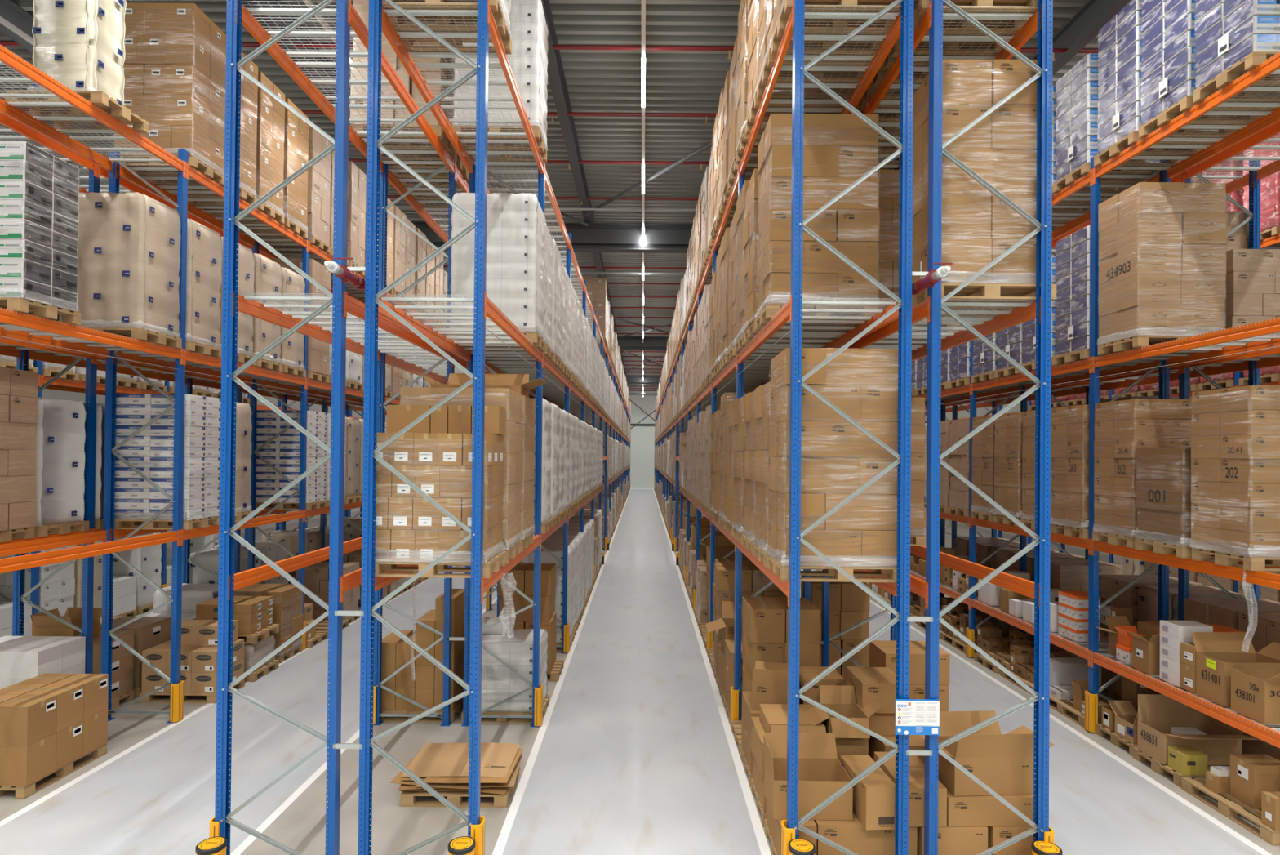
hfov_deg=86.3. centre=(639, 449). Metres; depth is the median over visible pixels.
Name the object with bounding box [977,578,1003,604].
carton
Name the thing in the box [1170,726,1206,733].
carton
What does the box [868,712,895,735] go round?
carton
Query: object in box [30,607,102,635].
carton
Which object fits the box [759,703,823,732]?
carton
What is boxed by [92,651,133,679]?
carton
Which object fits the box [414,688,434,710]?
carton
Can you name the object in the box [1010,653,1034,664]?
carton
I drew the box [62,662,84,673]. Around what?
carton
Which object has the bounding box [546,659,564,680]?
deck
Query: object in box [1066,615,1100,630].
carton
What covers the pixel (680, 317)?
stack
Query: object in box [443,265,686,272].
pipe
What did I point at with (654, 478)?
stack
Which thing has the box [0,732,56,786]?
carton
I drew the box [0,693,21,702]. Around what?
carton
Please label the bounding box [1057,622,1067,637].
carton
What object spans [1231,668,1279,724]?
carton
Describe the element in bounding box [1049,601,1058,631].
carton
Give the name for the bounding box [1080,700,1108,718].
carton
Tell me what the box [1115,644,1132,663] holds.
carton
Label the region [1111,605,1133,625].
carton
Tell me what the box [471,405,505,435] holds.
carton
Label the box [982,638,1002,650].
carton
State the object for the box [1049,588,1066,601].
carton
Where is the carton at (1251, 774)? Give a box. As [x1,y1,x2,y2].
[1230,753,1279,808]
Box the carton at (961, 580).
[957,577,965,586]
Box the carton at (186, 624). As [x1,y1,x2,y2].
[171,619,206,644]
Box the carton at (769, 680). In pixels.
[742,659,798,710]
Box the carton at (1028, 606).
[1022,600,1036,622]
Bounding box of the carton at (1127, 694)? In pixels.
[1121,685,1158,711]
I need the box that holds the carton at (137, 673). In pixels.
[133,666,142,687]
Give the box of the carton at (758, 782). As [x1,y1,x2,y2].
[752,754,766,812]
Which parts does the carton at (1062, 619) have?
lid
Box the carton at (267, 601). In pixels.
[209,595,273,609]
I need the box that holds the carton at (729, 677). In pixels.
[724,659,742,693]
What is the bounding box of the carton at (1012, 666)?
[1010,662,1014,672]
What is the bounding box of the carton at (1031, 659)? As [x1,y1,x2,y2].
[1029,657,1035,666]
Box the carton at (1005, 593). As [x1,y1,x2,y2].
[1000,587,1026,613]
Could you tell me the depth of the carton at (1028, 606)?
11.78 m
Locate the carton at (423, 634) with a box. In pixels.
[415,608,435,643]
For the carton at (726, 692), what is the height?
0.302 m
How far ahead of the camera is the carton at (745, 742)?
8.54 m
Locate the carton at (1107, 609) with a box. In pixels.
[1100,605,1111,625]
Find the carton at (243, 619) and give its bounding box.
[195,609,262,624]
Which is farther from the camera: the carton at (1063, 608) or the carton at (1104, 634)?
the carton at (1063, 608)
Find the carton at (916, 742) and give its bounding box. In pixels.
[868,734,924,764]
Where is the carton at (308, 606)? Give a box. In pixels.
[304,603,312,622]
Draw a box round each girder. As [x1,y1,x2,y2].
[410,221,693,253]
[617,336,668,351]
[625,374,661,384]
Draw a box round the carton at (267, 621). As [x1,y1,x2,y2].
[262,614,272,628]
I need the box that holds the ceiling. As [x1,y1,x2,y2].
[0,0,1262,390]
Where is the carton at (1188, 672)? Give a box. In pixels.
[1180,661,1195,693]
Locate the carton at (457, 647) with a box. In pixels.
[435,633,464,666]
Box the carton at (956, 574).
[952,569,967,577]
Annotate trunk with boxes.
[0,16,34,45]
[302,0,353,69]
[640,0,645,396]
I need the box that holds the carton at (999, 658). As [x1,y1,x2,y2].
[995,653,1010,665]
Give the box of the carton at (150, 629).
[118,616,172,647]
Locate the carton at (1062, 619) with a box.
[1057,612,1067,626]
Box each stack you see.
[0,141,79,311]
[0,355,33,366]
[0,367,37,530]
[0,544,75,615]
[0,600,32,636]
[26,396,86,525]
[27,0,126,112]
[32,360,75,373]
[58,191,181,337]
[73,540,102,617]
[75,366,106,377]
[83,402,136,519]
[109,576,136,615]
[111,393,221,519]
[112,373,137,382]
[112,532,161,608]
[114,3,226,176]
[136,376,164,385]
[136,613,195,621]
[146,218,222,347]
[152,582,217,613]
[161,563,175,586]
[166,558,172,563]
[168,381,185,388]
[173,533,218,558]
[186,548,262,583]
[192,384,211,392]
[204,402,252,513]
[211,48,257,197]
[211,387,221,393]
[213,541,286,583]
[220,236,254,355]
[231,583,303,655]
[242,392,248,397]
[243,71,284,215]
[252,253,281,363]
[253,409,327,502]
[261,529,322,558]
[268,257,330,375]
[275,413,346,499]
[280,266,305,368]
[283,97,309,231]
[285,570,295,583]
[295,561,359,619]
[297,124,331,246]
[297,529,331,561]
[305,526,354,542]
[328,311,334,376]
[329,142,348,248]
[330,516,362,538]
[342,551,387,601]
[344,416,359,497]
[345,315,362,383]
[346,160,366,266]
[350,0,454,143]
[354,548,401,594]
[359,418,363,494]
[361,325,376,384]
[364,181,378,277]
[373,432,503,562]
[383,338,391,391]
[383,420,386,432]
[385,196,394,285]
[387,153,469,173]
[391,0,511,35]
[391,338,404,392]
[392,205,406,295]
[400,386,521,549]
[401,577,410,584]
[403,339,413,386]
[404,217,415,302]
[413,346,423,386]
[414,227,426,305]
[424,349,433,386]
[425,238,435,312]
[434,248,443,316]
[442,269,448,316]
[449,192,545,339]
[452,0,548,149]
[471,628,547,712]
[497,562,556,672]
[507,397,551,523]
[515,395,535,538]
[519,546,573,643]
[541,540,577,630]
[543,222,553,349]
[543,535,582,622]
[549,531,585,610]
[550,402,559,517]
[551,238,561,358]
[555,527,587,599]
[558,408,564,512]
[560,261,565,364]
[560,524,590,591]
[562,409,569,509]
[564,268,571,369]
[568,413,575,505]
[568,518,595,580]
[568,520,592,590]
[569,284,576,376]
[570,513,599,573]
[573,415,579,502]
[574,277,606,337]
[575,294,580,381]
[576,512,599,559]
[577,508,602,564]
[578,419,582,497]
[579,303,584,385]
[580,419,586,497]
[582,315,586,387]
[584,499,609,537]
[585,318,590,392]
[585,422,588,494]
[587,423,591,493]
[589,328,592,395]
[591,334,595,397]
[591,425,594,490]
[593,337,597,400]
[593,426,595,488]
[594,496,613,533]
[594,536,597,576]
[595,427,598,488]
[595,493,614,528]
[596,346,599,403]
[597,429,599,485]
[598,350,600,404]
[599,430,601,484]
[600,355,601,405]
[600,357,603,408]
[600,431,603,484]
[601,488,617,522]
[601,515,608,546]
[602,353,679,516]
[602,359,605,410]
[602,435,609,479]
[603,379,664,519]
[604,367,605,411]
[605,297,608,341]
[605,367,607,412]
[606,368,608,414]
[607,302,609,346]
[608,300,609,349]
[608,376,609,415]
[608,376,611,417]
[608,436,610,477]
[608,440,610,478]
[608,512,610,540]
[609,314,613,356]
[609,317,610,351]
[609,436,612,477]
[609,511,611,537]
[611,314,613,359]
[611,352,630,501]
[611,379,613,418]
[611,437,613,476]
[612,381,613,420]
[612,437,613,475]
[613,320,613,349]
[613,332,614,364]
[613,385,614,421]
[613,440,614,473]
[613,493,616,525]
[614,332,617,369]
[614,333,616,367]
[614,386,616,422]
[614,439,616,474]
[615,388,617,423]
[616,342,617,373]
[616,391,617,424]
[616,440,617,471]
[616,442,617,473]
[617,345,618,377]
[617,351,666,471]
[617,393,617,424]
[618,346,666,471]
[618,377,668,518]
[618,400,631,469]
[624,478,668,514]
[665,437,669,473]
[665,501,668,523]
[666,338,668,376]
[666,388,667,426]
[666,440,668,474]
[667,385,669,424]
[667,441,668,474]
[667,506,669,529]
[668,339,670,371]
[668,393,670,423]
[668,440,669,475]
[668,495,686,534]
[669,331,671,368]
[669,386,671,422]
[669,435,671,475]
[670,326,671,365]
[670,382,672,421]
[670,433,671,476]
[671,320,673,360]
[671,432,673,477]
[671,500,691,539]
[672,431,674,479]
[673,310,675,355]
[673,312,675,352]
[673,378,675,417]
[673,431,686,479]
[674,307,675,350]
[674,372,676,416]
[675,302,677,347]
[675,360,679,414]
[675,396,676,415]
[676,289,679,345]
[676,502,696,546]
[677,364,679,412]
[678,289,680,339]
[679,278,682,337]
[679,354,681,410]
[679,432,687,484]
[679,528,684,564]
[680,386,682,409]
[680,462,683,485]
[680,531,684,568]
[681,278,684,329]
[682,354,684,406]
[682,450,685,487]
[683,269,686,324]
[683,350,684,405]
[683,537,690,578]
[684,343,687,403]
[684,450,687,488]
[684,516,710,537]
[685,248,688,315]
[685,330,692,401]
[685,541,690,585]
[686,428,688,489]
[687,237,690,311]
[687,419,693,492]
[688,334,691,398]
[688,549,695,597]
[689,227,692,302]
[689,425,693,493]
[690,327,693,396]
[690,524,721,549]
[691,216,695,297]
[692,311,697,394]
[692,415,697,495]
[693,204,697,289]
[694,422,698,497]
[695,560,706,612]
[696,189,702,281]
[696,302,700,390]
[696,565,707,622]
[697,410,706,500]
[698,295,702,386]
[699,531,734,559]
[700,173,705,268]
[701,284,708,383]
[701,417,706,503]
[702,166,708,261]
[704,284,711,378]
[704,404,720,506]
[706,545,734,622]
[707,148,712,244]
[709,271,715,373]
[710,413,714,509]
[711,112,717,235]
[712,409,724,515]
[712,562,786,675]
[714,245,721,367]
[714,558,753,563]
[715,88,724,218]
[715,551,747,558]
[719,392,747,519]
[720,70,729,200]
[720,226,730,360]
[724,401,735,525]
[728,37,757,179]
[728,208,737,351]
[733,395,746,533]
[735,180,750,342]
[736,0,766,153]
[742,168,759,331]
[742,596,820,691]
[743,391,756,541]
[746,0,844,120]
[754,381,878,551]
[756,113,879,316]
[758,0,869,83]
[768,347,900,566]
[773,0,892,36]
[800,575,870,684]
[877,157,893,160]
[877,169,950,320]
[878,90,900,115]
[878,397,926,534]
[911,59,1043,284]
[911,360,917,390]
[913,0,1026,27]
[915,46,990,49]
[916,355,927,389]
[924,422,926,502]
[937,420,950,506]
[938,347,951,383]
[947,417,969,509]
[949,309,970,381]
[953,536,1013,613]
[972,415,1041,513]
[973,309,998,375]
[974,541,1029,620]
[990,546,1058,636]
[994,412,1054,517]
[996,322,1024,369]
[1008,551,1084,647]
[1022,257,1057,363]
[1022,408,1067,520]
[1035,559,1123,651]
[1050,395,1068,402]
[1050,404,1089,528]
[1052,86,1067,186]
[1055,53,1160,182]
[1055,225,1134,355]
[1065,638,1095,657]
[1067,393,1085,400]
[1093,399,1191,537]
[1097,0,1217,154]
[1097,182,1227,345]
[1097,574,1202,693]
[1099,389,1109,395]
[1099,395,1191,402]
[1113,385,1139,394]
[1113,544,1159,574]
[1136,446,1213,546]
[1137,584,1247,621]
[1138,382,1159,391]
[1141,0,1279,124]
[1168,554,1198,582]
[1169,377,1199,386]
[1183,597,1279,719]
[1189,173,1201,182]
[1191,385,1279,556]
[1195,0,1279,88]
[1197,560,1234,591]
[1200,372,1235,383]
[1201,151,1243,211]
[1224,248,1279,335]
[1225,211,1252,251]
[1237,565,1279,601]
[1238,611,1279,759]
[1242,133,1279,231]
[1242,365,1279,377]
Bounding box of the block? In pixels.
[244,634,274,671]
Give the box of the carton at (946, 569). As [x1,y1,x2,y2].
[943,565,952,573]
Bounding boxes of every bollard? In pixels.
[195,835,226,854]
[448,835,475,854]
[601,551,604,564]
[671,539,674,551]
[675,552,678,564]
[787,838,815,854]
[1031,840,1062,854]
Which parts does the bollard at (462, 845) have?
post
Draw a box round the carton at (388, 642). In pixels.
[380,630,412,665]
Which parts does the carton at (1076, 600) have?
lid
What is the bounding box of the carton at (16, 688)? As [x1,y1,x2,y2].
[0,683,49,694]
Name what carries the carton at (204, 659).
on the carton at (201, 682)
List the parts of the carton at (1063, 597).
lid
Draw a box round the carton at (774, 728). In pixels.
[770,724,826,732]
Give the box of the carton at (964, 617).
[960,613,982,627]
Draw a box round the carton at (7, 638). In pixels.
[0,635,44,643]
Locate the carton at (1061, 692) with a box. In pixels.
[1049,685,1073,699]
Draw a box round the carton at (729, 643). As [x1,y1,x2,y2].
[724,639,742,673]
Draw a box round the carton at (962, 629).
[960,624,977,635]
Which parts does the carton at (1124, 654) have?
lid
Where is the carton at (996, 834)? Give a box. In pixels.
[986,826,1033,854]
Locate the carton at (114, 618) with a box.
[99,615,126,624]
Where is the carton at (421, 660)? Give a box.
[415,642,435,665]
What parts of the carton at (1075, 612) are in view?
lid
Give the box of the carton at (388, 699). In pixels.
[381,687,395,710]
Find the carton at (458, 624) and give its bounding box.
[435,612,464,643]
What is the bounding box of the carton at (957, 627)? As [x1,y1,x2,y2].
[952,624,959,640]
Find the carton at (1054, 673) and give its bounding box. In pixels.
[1049,668,1101,677]
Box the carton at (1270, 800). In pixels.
[1261,791,1279,830]
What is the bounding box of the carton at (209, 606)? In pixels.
[195,600,262,614]
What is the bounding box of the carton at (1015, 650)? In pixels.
[1010,644,1034,655]
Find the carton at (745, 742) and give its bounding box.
[741,720,752,773]
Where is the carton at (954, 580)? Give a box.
[952,576,957,590]
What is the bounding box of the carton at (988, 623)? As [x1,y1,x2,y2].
[982,618,992,626]
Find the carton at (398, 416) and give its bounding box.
[386,404,431,432]
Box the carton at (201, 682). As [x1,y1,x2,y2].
[191,671,217,693]
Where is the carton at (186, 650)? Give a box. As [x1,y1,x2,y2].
[166,644,201,671]
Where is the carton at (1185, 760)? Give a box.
[1168,746,1207,774]
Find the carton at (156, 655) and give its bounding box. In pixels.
[142,644,172,671]
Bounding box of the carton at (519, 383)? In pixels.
[415,370,546,397]
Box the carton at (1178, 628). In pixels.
[1160,619,1213,638]
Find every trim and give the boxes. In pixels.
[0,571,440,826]
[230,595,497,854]
[492,487,631,854]
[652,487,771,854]
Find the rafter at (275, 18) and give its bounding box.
[242,0,449,218]
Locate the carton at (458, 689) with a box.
[434,675,463,711]
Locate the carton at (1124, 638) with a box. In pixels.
[1114,625,1145,648]
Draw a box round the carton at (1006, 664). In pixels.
[1002,660,1010,670]
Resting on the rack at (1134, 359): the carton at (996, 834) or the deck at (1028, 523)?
the deck at (1028, 523)
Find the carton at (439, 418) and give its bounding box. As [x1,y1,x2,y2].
[430,404,448,433]
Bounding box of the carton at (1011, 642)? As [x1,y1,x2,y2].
[1008,639,1013,647]
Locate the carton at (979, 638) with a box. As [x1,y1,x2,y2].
[977,635,1002,647]
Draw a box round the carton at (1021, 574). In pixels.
[1007,570,1029,580]
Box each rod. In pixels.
[348,122,588,226]
[583,141,712,216]
[613,316,670,333]
[617,324,671,338]
[622,350,662,366]
[623,356,663,372]
[628,398,655,421]
[631,408,656,428]
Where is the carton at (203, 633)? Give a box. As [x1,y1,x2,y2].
[191,619,238,646]
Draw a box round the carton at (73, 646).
[22,635,85,670]
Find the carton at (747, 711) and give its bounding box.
[742,691,759,742]
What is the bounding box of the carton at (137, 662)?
[133,635,170,667]
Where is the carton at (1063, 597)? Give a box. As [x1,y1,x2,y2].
[1057,590,1088,604]
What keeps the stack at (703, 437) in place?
on the deck at (702, 505)
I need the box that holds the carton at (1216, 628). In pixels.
[1208,624,1246,632]
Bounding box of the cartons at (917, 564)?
[866,545,968,630]
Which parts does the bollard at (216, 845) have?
post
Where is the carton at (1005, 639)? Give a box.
[1002,636,1008,646]
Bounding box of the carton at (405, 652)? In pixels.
[395,630,415,665]
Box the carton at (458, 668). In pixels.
[434,654,463,688]
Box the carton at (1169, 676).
[1160,666,1180,686]
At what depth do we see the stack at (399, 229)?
18.86 m
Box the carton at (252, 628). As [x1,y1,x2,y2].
[238,619,262,634]
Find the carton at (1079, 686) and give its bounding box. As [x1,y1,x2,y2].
[1071,680,1105,711]
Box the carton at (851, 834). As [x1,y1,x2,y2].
[813,811,896,854]
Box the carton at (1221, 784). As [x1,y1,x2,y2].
[1205,770,1230,793]
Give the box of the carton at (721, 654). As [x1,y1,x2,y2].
[717,643,724,692]
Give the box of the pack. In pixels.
[482,616,515,634]
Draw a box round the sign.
[894,698,939,734]
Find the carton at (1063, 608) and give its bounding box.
[1057,601,1067,615]
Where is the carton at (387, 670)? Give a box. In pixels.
[380,665,395,687]
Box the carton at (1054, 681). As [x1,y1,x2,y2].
[1049,675,1101,684]
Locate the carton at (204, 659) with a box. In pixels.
[191,646,217,672]
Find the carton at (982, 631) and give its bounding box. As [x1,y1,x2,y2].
[977,626,1002,637]
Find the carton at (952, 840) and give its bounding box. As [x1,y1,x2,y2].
[916,825,987,854]
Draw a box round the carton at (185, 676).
[166,671,191,693]
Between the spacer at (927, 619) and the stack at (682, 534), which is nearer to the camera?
the spacer at (927, 619)
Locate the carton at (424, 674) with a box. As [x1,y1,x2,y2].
[414,665,435,688]
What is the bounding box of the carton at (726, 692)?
[724,678,742,713]
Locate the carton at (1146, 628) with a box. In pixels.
[1137,620,1159,635]
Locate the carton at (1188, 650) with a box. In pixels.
[1180,642,1217,666]
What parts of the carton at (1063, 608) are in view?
lid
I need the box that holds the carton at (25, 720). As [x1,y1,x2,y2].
[0,694,57,746]
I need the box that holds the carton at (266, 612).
[262,604,273,618]
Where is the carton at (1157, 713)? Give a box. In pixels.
[1137,693,1260,764]
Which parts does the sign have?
white panel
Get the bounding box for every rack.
[0,44,443,722]
[0,112,386,673]
[0,360,385,635]
[208,0,604,854]
[357,0,631,854]
[654,0,914,854]
[678,0,1053,854]
[855,51,1279,747]
[924,121,1279,690]
[945,234,1279,592]
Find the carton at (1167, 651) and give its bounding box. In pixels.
[1160,643,1180,662]
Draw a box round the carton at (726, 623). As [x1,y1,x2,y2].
[705,600,742,652]
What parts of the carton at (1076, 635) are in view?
lid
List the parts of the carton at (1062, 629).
lid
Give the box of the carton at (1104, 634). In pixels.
[1100,622,1108,641]
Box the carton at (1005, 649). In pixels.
[1002,646,1010,652]
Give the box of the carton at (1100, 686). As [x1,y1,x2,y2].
[1049,683,1101,692]
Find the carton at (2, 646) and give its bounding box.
[0,643,20,649]
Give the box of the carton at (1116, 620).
[1097,615,1142,655]
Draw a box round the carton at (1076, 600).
[1066,593,1100,608]
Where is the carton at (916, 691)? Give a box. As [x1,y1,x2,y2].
[909,684,948,711]
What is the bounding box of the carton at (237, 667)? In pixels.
[231,657,244,680]
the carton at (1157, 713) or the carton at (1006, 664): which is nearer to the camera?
the carton at (1157, 713)
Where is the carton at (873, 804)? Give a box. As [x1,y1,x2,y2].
[840,754,897,829]
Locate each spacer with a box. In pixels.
[333,742,362,748]
[334,609,364,615]
[447,636,466,639]
[906,616,933,622]
[906,749,932,755]
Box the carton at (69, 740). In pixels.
[55,720,83,769]
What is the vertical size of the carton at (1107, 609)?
0.260 m
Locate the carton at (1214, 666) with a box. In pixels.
[1191,631,1279,706]
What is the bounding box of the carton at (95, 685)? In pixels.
[52,673,108,719]
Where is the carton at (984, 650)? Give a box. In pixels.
[982,647,1002,654]
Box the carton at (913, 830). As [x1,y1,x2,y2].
[896,826,917,854]
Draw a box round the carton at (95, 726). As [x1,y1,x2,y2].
[82,708,107,755]
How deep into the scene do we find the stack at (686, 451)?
21.62 m
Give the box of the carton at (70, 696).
[23,683,84,732]
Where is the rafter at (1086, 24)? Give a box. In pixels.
[1031,0,1131,75]
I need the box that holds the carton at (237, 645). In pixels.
[231,638,244,663]
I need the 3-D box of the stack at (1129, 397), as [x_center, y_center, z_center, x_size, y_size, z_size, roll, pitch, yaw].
[8.527,0.170,11.448,1.191,2.066,0.822,1,0,0]
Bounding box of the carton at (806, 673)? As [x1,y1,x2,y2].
[797,666,844,706]
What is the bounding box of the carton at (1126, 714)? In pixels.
[1107,700,1137,743]
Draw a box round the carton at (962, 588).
[957,584,965,592]
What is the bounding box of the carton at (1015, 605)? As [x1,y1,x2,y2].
[1008,598,1034,616]
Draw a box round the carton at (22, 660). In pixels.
[0,643,62,679]
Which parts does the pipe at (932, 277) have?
valve handle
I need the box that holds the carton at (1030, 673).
[1026,670,1035,683]
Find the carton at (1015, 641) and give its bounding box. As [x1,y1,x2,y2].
[1013,639,1032,645]
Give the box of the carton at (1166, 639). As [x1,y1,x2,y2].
[1160,631,1193,649]
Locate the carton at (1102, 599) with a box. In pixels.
[1098,595,1111,605]
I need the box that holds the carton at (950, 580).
[948,578,952,587]
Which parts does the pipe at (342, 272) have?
valve handle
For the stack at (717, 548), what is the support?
on the deck at (703, 628)
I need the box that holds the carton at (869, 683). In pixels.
[846,666,897,713]
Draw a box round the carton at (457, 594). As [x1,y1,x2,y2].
[435,588,464,620]
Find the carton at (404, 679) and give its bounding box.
[395,665,415,688]
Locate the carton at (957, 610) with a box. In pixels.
[942,604,963,616]
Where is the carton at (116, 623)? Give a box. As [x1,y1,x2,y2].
[100,616,149,629]
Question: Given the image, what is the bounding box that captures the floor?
[0,487,1279,854]
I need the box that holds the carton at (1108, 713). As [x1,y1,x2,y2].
[1101,706,1115,730]
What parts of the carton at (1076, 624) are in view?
lid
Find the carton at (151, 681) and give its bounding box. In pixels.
[141,671,166,693]
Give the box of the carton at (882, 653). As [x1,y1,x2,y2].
[869,640,950,684]
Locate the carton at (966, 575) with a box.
[965,574,978,586]
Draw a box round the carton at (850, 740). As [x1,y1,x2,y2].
[805,684,882,760]
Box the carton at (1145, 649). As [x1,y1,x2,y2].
[1126,630,1159,674]
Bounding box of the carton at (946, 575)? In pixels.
[943,571,952,585]
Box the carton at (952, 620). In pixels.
[944,614,959,626]
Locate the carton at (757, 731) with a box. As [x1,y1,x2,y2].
[751,716,764,777]
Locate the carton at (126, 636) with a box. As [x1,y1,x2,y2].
[92,629,133,664]
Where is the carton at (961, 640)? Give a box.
[960,632,977,644]
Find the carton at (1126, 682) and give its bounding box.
[1121,667,1158,692]
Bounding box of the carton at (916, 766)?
[874,751,946,826]
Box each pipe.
[0,40,1097,62]
[17,107,716,124]
[57,156,709,170]
[324,256,447,336]
[387,195,698,204]
[396,206,695,211]
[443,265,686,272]
[570,271,684,275]
[571,281,680,288]
[608,295,676,297]
[610,306,675,308]
[613,324,671,327]
[614,316,673,318]
[616,333,669,334]
[620,351,666,352]
[621,355,664,357]
[622,360,663,361]
[623,364,658,365]
[623,368,662,369]
[624,371,661,373]
[627,385,658,386]
[628,387,657,388]
[628,390,657,391]
[628,392,657,395]
[878,261,952,309]
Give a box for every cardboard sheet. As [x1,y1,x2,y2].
[390,757,484,788]
[398,783,488,790]
[399,788,457,791]
[400,742,520,777]
[400,748,426,780]
[415,753,522,786]
[423,748,523,782]
[433,767,520,794]
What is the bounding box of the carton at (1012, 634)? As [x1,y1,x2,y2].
[1008,631,1026,640]
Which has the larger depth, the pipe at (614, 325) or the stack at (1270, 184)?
the pipe at (614, 325)
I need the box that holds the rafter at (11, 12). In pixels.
[0,0,33,53]
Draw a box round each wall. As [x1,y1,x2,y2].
[42,388,386,547]
[628,391,657,487]
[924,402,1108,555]
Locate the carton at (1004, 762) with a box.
[918,710,1053,795]
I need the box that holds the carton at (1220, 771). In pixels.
[1210,765,1230,776]
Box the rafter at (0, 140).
[0,139,101,189]
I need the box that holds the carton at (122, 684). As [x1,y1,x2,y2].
[107,670,133,699]
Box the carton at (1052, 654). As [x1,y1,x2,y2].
[1049,651,1071,657]
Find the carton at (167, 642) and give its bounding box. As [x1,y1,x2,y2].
[160,640,170,644]
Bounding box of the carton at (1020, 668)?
[1014,662,1035,679]
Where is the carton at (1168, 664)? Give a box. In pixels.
[1160,654,1180,674]
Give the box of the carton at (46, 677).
[17,672,75,684]
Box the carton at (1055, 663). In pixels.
[1049,657,1101,671]
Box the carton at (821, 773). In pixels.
[763,732,853,819]
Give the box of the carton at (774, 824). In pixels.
[766,800,816,854]
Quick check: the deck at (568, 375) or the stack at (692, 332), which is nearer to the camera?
the deck at (568, 375)
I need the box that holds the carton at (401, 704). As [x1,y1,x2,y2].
[395,687,414,710]
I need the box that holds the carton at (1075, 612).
[1066,604,1100,618]
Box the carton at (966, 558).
[960,557,977,563]
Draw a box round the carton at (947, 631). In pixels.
[944,625,952,636]
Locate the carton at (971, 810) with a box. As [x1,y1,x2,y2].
[946,788,1035,826]
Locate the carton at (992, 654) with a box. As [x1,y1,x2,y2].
[988,651,1003,659]
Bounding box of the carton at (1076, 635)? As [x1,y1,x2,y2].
[1066,626,1100,641]
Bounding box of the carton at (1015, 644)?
[1012,643,1033,647]
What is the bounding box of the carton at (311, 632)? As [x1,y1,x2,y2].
[306,619,315,639]
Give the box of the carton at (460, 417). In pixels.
[448,404,471,433]
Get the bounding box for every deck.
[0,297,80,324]
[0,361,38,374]
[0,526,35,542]
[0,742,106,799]
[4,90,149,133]
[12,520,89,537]
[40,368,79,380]
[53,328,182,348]
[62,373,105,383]
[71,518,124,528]
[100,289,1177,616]
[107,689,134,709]
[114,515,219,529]
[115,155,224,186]
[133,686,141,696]
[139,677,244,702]
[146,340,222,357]
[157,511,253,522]
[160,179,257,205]
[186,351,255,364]
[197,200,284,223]
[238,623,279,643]
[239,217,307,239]
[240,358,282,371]
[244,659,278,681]
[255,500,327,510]
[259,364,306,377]
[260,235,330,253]
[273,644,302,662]
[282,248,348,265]
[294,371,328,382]
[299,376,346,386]
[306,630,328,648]
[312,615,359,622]
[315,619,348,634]
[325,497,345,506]
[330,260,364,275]
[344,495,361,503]
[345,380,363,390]
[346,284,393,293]
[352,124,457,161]
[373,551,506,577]
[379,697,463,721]
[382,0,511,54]
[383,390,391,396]
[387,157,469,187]
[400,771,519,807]
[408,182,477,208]
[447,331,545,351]
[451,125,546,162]
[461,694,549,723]
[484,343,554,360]
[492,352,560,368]
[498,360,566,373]
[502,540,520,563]
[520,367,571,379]
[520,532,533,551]
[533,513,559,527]
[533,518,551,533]
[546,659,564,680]
[555,633,573,650]
[558,509,564,521]
[564,506,569,516]
[568,502,574,512]
[569,373,576,384]
[572,622,577,638]
[573,378,580,388]
[573,499,578,509]
[576,613,581,627]
[577,382,583,392]
[578,497,582,506]
[580,605,584,618]
[582,386,586,395]
[585,493,588,500]
[586,591,590,601]
[686,586,689,595]
[688,300,697,311]
[691,292,697,304]
[693,284,703,297]
[693,606,697,619]
[695,387,700,396]
[696,274,711,287]
[696,615,706,629]
[698,383,703,393]
[699,263,712,278]
[699,624,706,639]
[700,501,704,510]
[702,251,712,268]
[702,379,749,390]
[702,635,706,652]
[704,503,710,513]
[705,374,711,386]
[706,238,719,257]
[707,648,713,666]
[708,507,713,518]
[710,368,763,380]
[711,222,721,242]
[711,662,717,684]
[713,511,719,523]
[714,361,771,376]
[715,204,736,227]
[717,679,724,702]
[718,515,724,528]
[720,354,771,369]
[721,183,737,210]
[723,695,742,723]
[724,520,733,535]
[726,345,777,362]
[728,160,757,190]
[731,720,742,753]
[733,527,743,543]
[734,333,825,353]
[736,128,764,164]
[740,746,752,786]
[742,533,754,553]
[743,320,844,343]
[745,92,848,134]
[751,777,766,826]
[753,542,768,565]
[755,303,878,331]
[756,48,873,99]
[764,818,777,854]
[766,553,898,582]
[770,0,900,56]
[852,93,902,135]
[864,49,928,100]
[871,324,959,344]
[877,128,901,164]
[879,168,893,169]
[881,596,890,604]
[891,0,1039,57]
[910,534,925,546]
[910,613,917,623]
[911,283,1056,315]
[911,389,917,396]
[915,386,947,395]
[917,621,944,638]
[937,505,947,512]
[938,382,958,390]
[941,632,965,653]
[947,506,968,516]
[948,377,969,387]
[970,510,994,520]
[971,370,1023,382]
[974,652,999,672]
[993,514,1022,526]
[994,365,1075,377]
[1000,669,1035,695]
[1020,518,1051,532]
[1021,357,1107,373]
[1049,693,1110,728]
[1051,208,1082,230]
[1051,523,1107,538]
[1052,186,1118,213]
[1052,348,1159,365]
[1053,162,1157,193]
[1092,530,1153,547]
[1093,130,1217,166]
[1095,723,1137,755]
[1097,335,1226,355]
[1101,684,1121,699]
[1133,746,1230,786]
[1134,537,1214,558]
[1138,95,1279,137]
[1169,383,1210,394]
[1181,777,1279,844]
[1189,341,1261,357]
[1191,546,1279,570]
[1193,51,1279,102]
[1198,379,1252,390]
[1239,373,1279,385]
[1260,226,1279,247]
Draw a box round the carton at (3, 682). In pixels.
[0,670,62,688]

